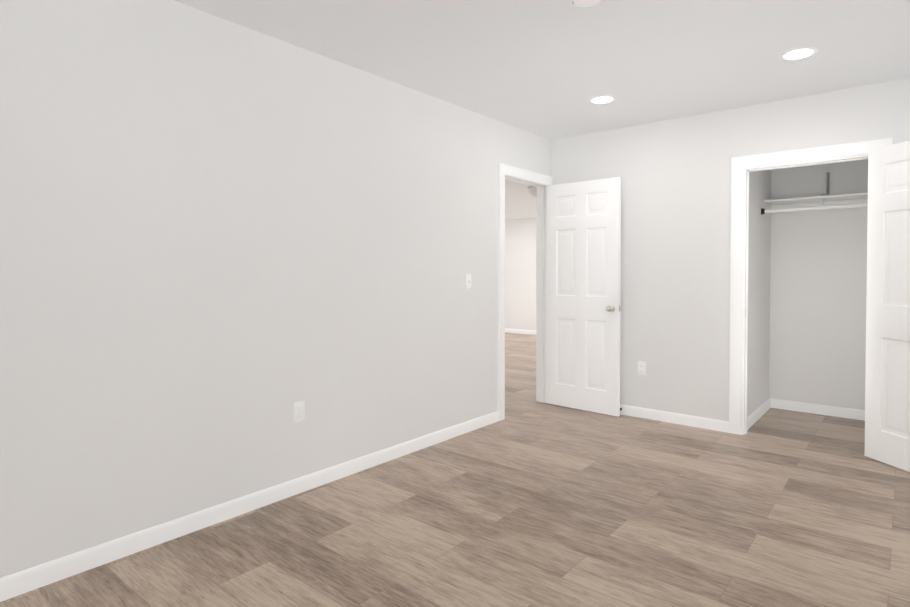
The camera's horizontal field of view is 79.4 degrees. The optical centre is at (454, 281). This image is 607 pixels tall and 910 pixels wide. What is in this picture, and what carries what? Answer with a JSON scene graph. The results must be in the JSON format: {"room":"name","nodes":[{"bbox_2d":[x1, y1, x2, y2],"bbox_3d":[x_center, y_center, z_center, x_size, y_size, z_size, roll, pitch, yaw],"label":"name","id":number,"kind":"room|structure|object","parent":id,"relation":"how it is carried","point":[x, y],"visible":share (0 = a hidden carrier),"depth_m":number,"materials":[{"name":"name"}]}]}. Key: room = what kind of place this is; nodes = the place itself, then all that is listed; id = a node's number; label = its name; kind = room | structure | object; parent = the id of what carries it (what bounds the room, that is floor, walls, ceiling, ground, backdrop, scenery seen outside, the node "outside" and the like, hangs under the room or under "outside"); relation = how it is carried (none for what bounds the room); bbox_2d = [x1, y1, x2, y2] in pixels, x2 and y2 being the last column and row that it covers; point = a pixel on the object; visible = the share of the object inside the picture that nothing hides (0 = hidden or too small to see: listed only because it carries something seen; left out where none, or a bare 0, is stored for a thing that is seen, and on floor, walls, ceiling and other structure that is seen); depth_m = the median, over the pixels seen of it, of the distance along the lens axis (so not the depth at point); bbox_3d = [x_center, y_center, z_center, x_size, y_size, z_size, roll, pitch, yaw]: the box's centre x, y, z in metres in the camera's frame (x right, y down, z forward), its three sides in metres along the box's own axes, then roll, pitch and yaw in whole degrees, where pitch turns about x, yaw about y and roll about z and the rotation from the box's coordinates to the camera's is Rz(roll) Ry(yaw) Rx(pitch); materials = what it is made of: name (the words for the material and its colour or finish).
{"room":"empty bedroom","nodes":[
{"label":"empty bedroom","id":0,"kind":"room"},
{"bbox_2d":[0,0,550,577],"bbox_3d":[-0.764,-0.066,3.264,0.110,2.482,5.110,1,1,40],"label":"wall","id":1,"kind":"structure","parent":0,"point":[224,244],"depth_m":2.67,"materials":[{"name":"paint"}]},
{"bbox_2d":[0,411,498,601],"bbox_3d":[-0.956,1.138,2.955,0.013,0.085,4.138,1,1,40],"label":"baseboard","id":2,"kind":"structure","parent":1,"relation":"attached to","point":[33,578],"depth_m":2.64,"materials":[{"name":"paint"}]},
{"bbox_2d":[294,400,304,422],"bbox_3d":[-0.869,0.724,3.059,0.008,0.115,0.070,1,1,40],"label":"outlet","id":3,"kind":"object","parent":1,"relation":"attached to","point":[299,411],"visible":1,"depth_m":3.06,"materials":[{"name":"white plastic"}]},
{"bbox_2d":[466,274,470,288],"bbox_3d":[0.111,-0.005,4.220,0.022,0.115,0.070,1,1,40],"label":"light switch","id":4,"kind":"object","parent":1,"relation":"attached to","point":[468,281],"visible":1,"depth_m":4.22,"materials":[{"name":"white plastic"}]},
{"bbox_2d":[498,163,551,420],"bbox_3d":[0.599,0.080,4.915,0.146,2.135,0.892,1,1,40],"label":"door frame","id":5,"kind":"structure","parent":1,"relation":"attached to","point":[513,171],"depth_m":4.99,"materials":[{"name":"paint"}]},
{"bbox_2d":[546,177,620,416],"bbox_3d":[1.120,0.124,4.876,0.740,2.030,0.166,1,1,40],"label":"hall door","id":6,"kind":"structure","parent":5,"relation":"attached to","point":[583,258],"depth_m":4.85,"materials":[{"name":"paint"}]},
{"bbox_2d":[0,332,909,606],"bbox_3d":[-0.310,1.178,6.095,9.410,0.100,10.020,1,1,40],"label":"floor","id":7,"kind":"structure","parent":0,"point":[528,502],"depth_m":2.62,"materials":[{"name":"brown wood"}]},
{"bbox_2d":[505,218,536,330],"bbox_3d":[2.203,-0.104,10.426,7.738,2.320,0.110,1,1,40],"label":"wall","id":8,"kind":"structure","parent":0,"point":[520,267],"depth_m":11.07,"materials":[{"name":"paint"}]},
{"bbox_2d":[505,328,535,334],"bbox_3d":[2.210,1.015,10.359,7.618,0.085,0.013,1,1,40],"label":"baseboard","id":9,"kind":"structure","parent":8,"relation":"attached to","point":[521,331],"depth_m":11.08,"materials":[{"name":"paint"}]},
{"bbox_2d":[505,180,536,219],"bbox_3d":[-0.954,-1.250,6.587,7.738,0.100,10.020,1,1,40],"label":"ceiling","id":10,"kind":"structure","parent":0,"point":[520,201],"depth_m":8.49,"materials":[{"name":"paint"}]},
{"bbox_2d":[527,186,536,197],"bbox_3d":[1.066,-1.131,6.944,0.300,0.150,0.300,1,1,40],"label":"hall ceiling light","id":11,"kind":"object","parent":10,"relation":"attached to","point":[532,190],"visible":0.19,"depth_m":6.87,"materials":[{"name":"white glass"}]},
{"bbox_2d":[174,0,909,139],"bbox_3d":[0.473,-1.339,2.220,3.320,0.100,5.110,1,1,40],"label":"ceiling","id":12,"kind":"structure","parent":0,"point":[548,69],"depth_m":3.06,"materials":[{"name":"paint"}]},
{"bbox_2d":[572,0,599,6],"bbox_3d":[0.591,-1.274,2.454,0.140,0.039,0.140,1,1,40],"label":"smoke detector","id":13,"kind":"object","parent":12,"relation":"attached to","point":[583,3],"visible":1,"depth_m":2.47,"materials":[{"name":"white plastic"}]},
{"bbox_2d":[589,95,614,103],"bbox_3d":[1.064,-1.315,3.957,0.184,0.006,0.184,1,1,40],"label":"recessed light","id":14,"kind":"object","parent":12,"relation":"in","point":[604,99],"visible":1,"depth_m":3.95,"materials":[{"name":"paint"}]},
{"bbox_2d":[780,47,817,60],"bbox_3d":[1.962,-1.301,3.128,0.184,0.006,0.184,1,1,40],"label":"recessed light","id":15,"kind":"object","parent":12,"relation":"in","point":[799,53],"visible":1,"depth_m":3.12,"materials":[{"name":"paint"}]},
{"bbox_2d":[551,78,909,420],"bbox_3d":[2.136,-0.082,4.253,3.320,2.482,0.110,1,1,40],"label":"wall","id":16,"kind":"structure","parent":0,"point":[674,175],"depth_m":4.40,"materials":[{"name":"paint"}]},
{"bbox_2d":[638,361,645,375],"bbox_3d":[1.584,0.733,4.646,0.070,0.115,0.008,1,1,40],"label":"outlet","id":17,"kind":"object","parent":16,"relation":"attached to","point":[641,368],"visible":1,"depth_m":4.64,"materials":[{"name":"white plastic"}]},
{"bbox_2d":[620,404,728,432],"bbox_3d":[2.097,1.117,4.226,3.100,0.085,0.013,1,1,40],"label":"baseboard","id":18,"kind":"structure","parent":16,"relation":"attached to","point":[687,420],"depth_m":4.46,"materials":[{"name":"paint"}]},
{"bbox_2d":[729,138,892,434],"bbox_3d":[2.520,0.150,3.939,0.800,2.028,0.112,1,1,40],"label":"door frame","id":19,"kind":"structure","parent":16,"relation":"attached to","point":[747,170],"depth_m":4.14,"materials":[{"name":"paint"}]},
{"bbox_2d":[864,140,909,471],"bbox_3d":[2.815,0.150,3.264,0.604,2.030,0.556,1,1,40],"label":"closet door","id":20,"kind":"structure","parent":16,"relation":"in","point":[887,407],"depth_m":3.49,"materials":[{"name":"paint"}]},
{"bbox_2d":[747,170,770,416],"bbox_3d":[2.554,-0.089,4.692,0.110,2.482,1.100,1,1,40],"label":"wall","id":21,"kind":"structure","parent":0,"point":[759,296],"depth_m":4.62,"materials":[{"name":"paint"}]},
{"bbox_2d":[747,398,771,429],"bbox_3d":[2.567,1.110,4.630,0.013,0.085,0.990,1,1,40],"label":"baseboard","id":22,"kind":"structure","parent":21,"relation":"attached to","point":[769,403],"depth_m":4.63,"materials":[{"name":"paint"}]},
{"bbox_2d":[769,159,867,409],"bbox_3d":[3.220,-0.091,4.783,0.800,2.482,0.110,1,1,40],"label":"wall","id":23,"kind":"structure","parent":0,"point":[818,278],"depth_m":4.76,"materials":[{"name":"paint"}]},
{"bbox_2d":[761,172,867,214],"bbox_3d":[3.045,-0.756,4.560,0.800,0.371,0.440,1,1,40],"label":"closet shelf","id":24,"kind":"object","parent":23,"relation":"attached to","point":[829,201],"visible":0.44,"depth_m":4.58,"materials":[{"name":"white wood"}]},
{"bbox_2d":[772,398,864,420],"bbox_3d":[3.185,1.108,4.752,0.750,0.085,0.013,1,1,40],"label":"baseboard","id":25,"kind":"structure","parent":23,"relation":"attached to","point":[850,413],"depth_m":4.76,"materials":[{"name":"paint"}]}
]}

